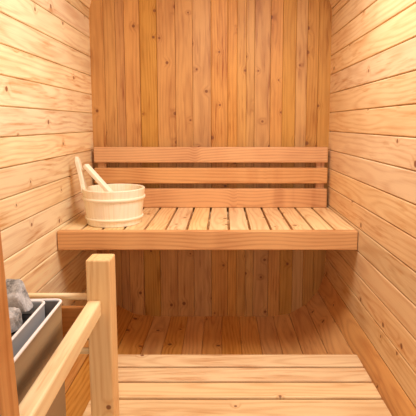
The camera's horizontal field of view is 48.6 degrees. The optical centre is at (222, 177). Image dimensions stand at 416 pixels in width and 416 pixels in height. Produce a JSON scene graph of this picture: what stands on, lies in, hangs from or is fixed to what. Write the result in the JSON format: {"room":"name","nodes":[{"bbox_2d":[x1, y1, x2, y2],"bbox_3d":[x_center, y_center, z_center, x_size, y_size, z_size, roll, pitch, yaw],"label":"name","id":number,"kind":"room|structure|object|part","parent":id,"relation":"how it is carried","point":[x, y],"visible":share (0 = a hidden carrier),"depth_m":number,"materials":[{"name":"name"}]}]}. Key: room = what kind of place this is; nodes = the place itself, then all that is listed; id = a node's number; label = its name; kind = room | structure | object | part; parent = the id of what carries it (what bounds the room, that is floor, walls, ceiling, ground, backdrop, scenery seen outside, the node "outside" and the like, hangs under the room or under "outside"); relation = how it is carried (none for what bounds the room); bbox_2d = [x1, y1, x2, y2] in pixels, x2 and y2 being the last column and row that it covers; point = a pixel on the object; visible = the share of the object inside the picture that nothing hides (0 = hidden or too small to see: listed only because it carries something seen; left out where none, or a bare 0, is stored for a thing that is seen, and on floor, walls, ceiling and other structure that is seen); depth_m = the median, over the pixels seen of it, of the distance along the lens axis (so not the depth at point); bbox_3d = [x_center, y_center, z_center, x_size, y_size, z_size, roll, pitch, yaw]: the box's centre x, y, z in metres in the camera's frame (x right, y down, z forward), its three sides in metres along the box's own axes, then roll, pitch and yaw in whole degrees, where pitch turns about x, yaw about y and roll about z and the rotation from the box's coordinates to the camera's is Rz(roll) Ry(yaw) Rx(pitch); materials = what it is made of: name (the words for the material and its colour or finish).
{"room":"spa","nodes":[
{"label":"spa","id":0,"kind":"room"},
{"bbox_2d":[0,0,96,305],"bbox_3d":[-0.741,-0.013,1.187,0.078,1.768,2.960,0,7,0],"label":"wall","id":1,"kind":"structure","parent":0,"point":[46,99],"depth_m":1.89,"materials":[{"name":"brown wood"}]},
{"bbox_2d":[57,207,357,249],"bbox_3d":[-0.069,0.245,2.344,1.338,0.086,0.598,0,7,0],"label":"bench","id":2,"kind":"object","parent":1,"relation":"attached to","point":[163,228],"visible":0.91,"depth_m":2.05,"materials":[{"name":"brown wood"}]},
{"bbox_2d":[75,157,144,227],"bbox_3d":[-0.524,0.056,2.212,0.298,0.316,0.298,7,9,45],"label":"bucket","id":3,"kind":"object","parent":2,"relation":"on","point":[122,207],"visible":0.97,"depth_m":2.11,"materials":[{"name":"white wood"}]},
{"bbox_3d":[-0.681,-0.017,2.203,0.048,0.168,0.052,0,7,0],"label":"handle","id":4,"kind":"part","parent":3,"relation":"part of","materials":[{"name":"white wood"}]},
{"bbox_2d":[83,164,112,191],"bbox_3d":[-0.562,0.038,2.161,0.221,0.198,0.056,2,7,20],"label":"ladle","id":5,"kind":"object","parent":3,"relation":"in","point":[87,167],"visible":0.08,"depth_m":2.17,"materials":[{"name":"white wood"}]},
{"bbox_2d":[88,0,332,315],"bbox_3d":[-0.067,-0.189,2.641,1.402,2.083,0.030,0,7,0],"label":"wall","id":6,"kind":"structure","parent":0,"point":[165,73],"depth_m":2.60,"materials":[{"name":"brown wood"}]},
{"bbox_2d":[94,147,327,207],"bbox_3d":[-0.068,-0.004,2.617,1.312,0.343,0.060,0,7,0],"label":"backrest","id":7,"kind":"object","parent":6,"relation":"attached to","point":[316,197],"visible":0.78,"depth_m":2.59,"materials":[{"name":"brown wood"}]},
{"bbox_2d":[65,274,415,415],"bbox_3d":[-0.049,0.887,1.293,1.376,0.300,2.960,0,7,0],"label":"floor","id":8,"kind":"structure","parent":0,"point":[325,325],"depth_m":2.38,"materials":[{"name":"brown wood"}]},
{"bbox_2d":[6,279,65,415],"bbox_3d":[-0.530,0.640,1.010,0.263,0.743,0.401,0,7,-2],"label":"heater","id":9,"kind":"object","parent":8,"relation":"on","point":[40,334],"depth_m":1.06,"materials":[{"name":"silver metal"}]},
{"bbox_3d":[-0.502,0.330,1.060,0.069,0.051,0.055,0,7,0],"label":"heater stone","id":10,"kind":"part","parent":9,"relation":"part of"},
{"bbox_3d":[-0.507,0.289,1.127,0.074,0.074,0.051,0,7,0],"label":"heater stone","id":11,"kind":"part","parent":9,"relation":"part of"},
{"bbox_2d":[12,300,44,356],"bbox_3d":[-0.528,0.529,1.012,0.195,0.403,0.357,0,7,0],"label":"basket","id":12,"kind":"object","parent":9,"relation":"on","point":[32,319],"depth_m":1.06,"materials":[{"name":"silver metal"}]},
{"bbox_2d":[83,355,391,415],"bbox_3d":[0.046,0.886,1.399,1.013,0.197,1.028,0,7,0],"label":"floor duckboard","id":13,"kind":"structure","parent":8,"relation":"on","point":[149,385],"depth_m":1.66,"materials":[{"name":"beige wood"}]},
{"bbox_2d":[0,231,118,415],"bbox_3d":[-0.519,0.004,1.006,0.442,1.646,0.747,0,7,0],"label":"guard","id":14,"kind":"object","parent":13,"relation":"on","point":[95,322],"visible":0.89,"depth_m":1.34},
{"bbox_3d":[-0.370,0.044,0.662,0.144,1.643,0.055,0,7,0],"label":"post","id":15,"kind":"part","parent":14,"relation":"part of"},
{"bbox_3d":[-0.366,0.418,1.047,0.038,0.046,0.618,0,7,-2],"label":"rail","id":16,"kind":"part","parent":14,"relation":"part of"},
{"bbox_3d":[-0.365,0.509,1.405,0.071,0.550,0.072,0,7,0],"label":"post","id":17,"kind":"part","parent":14,"relation":"part of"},
{"bbox_2d":[325,0,415,406],"bbox_3d":[0.605,-0.070,1.180,0.073,1.653,2.960,0,7,0],"label":"wall","id":18,"kind":"structure","parent":0,"point":[371,187],"depth_m":1.77,"materials":[{"name":"brown wood"}]}
]}

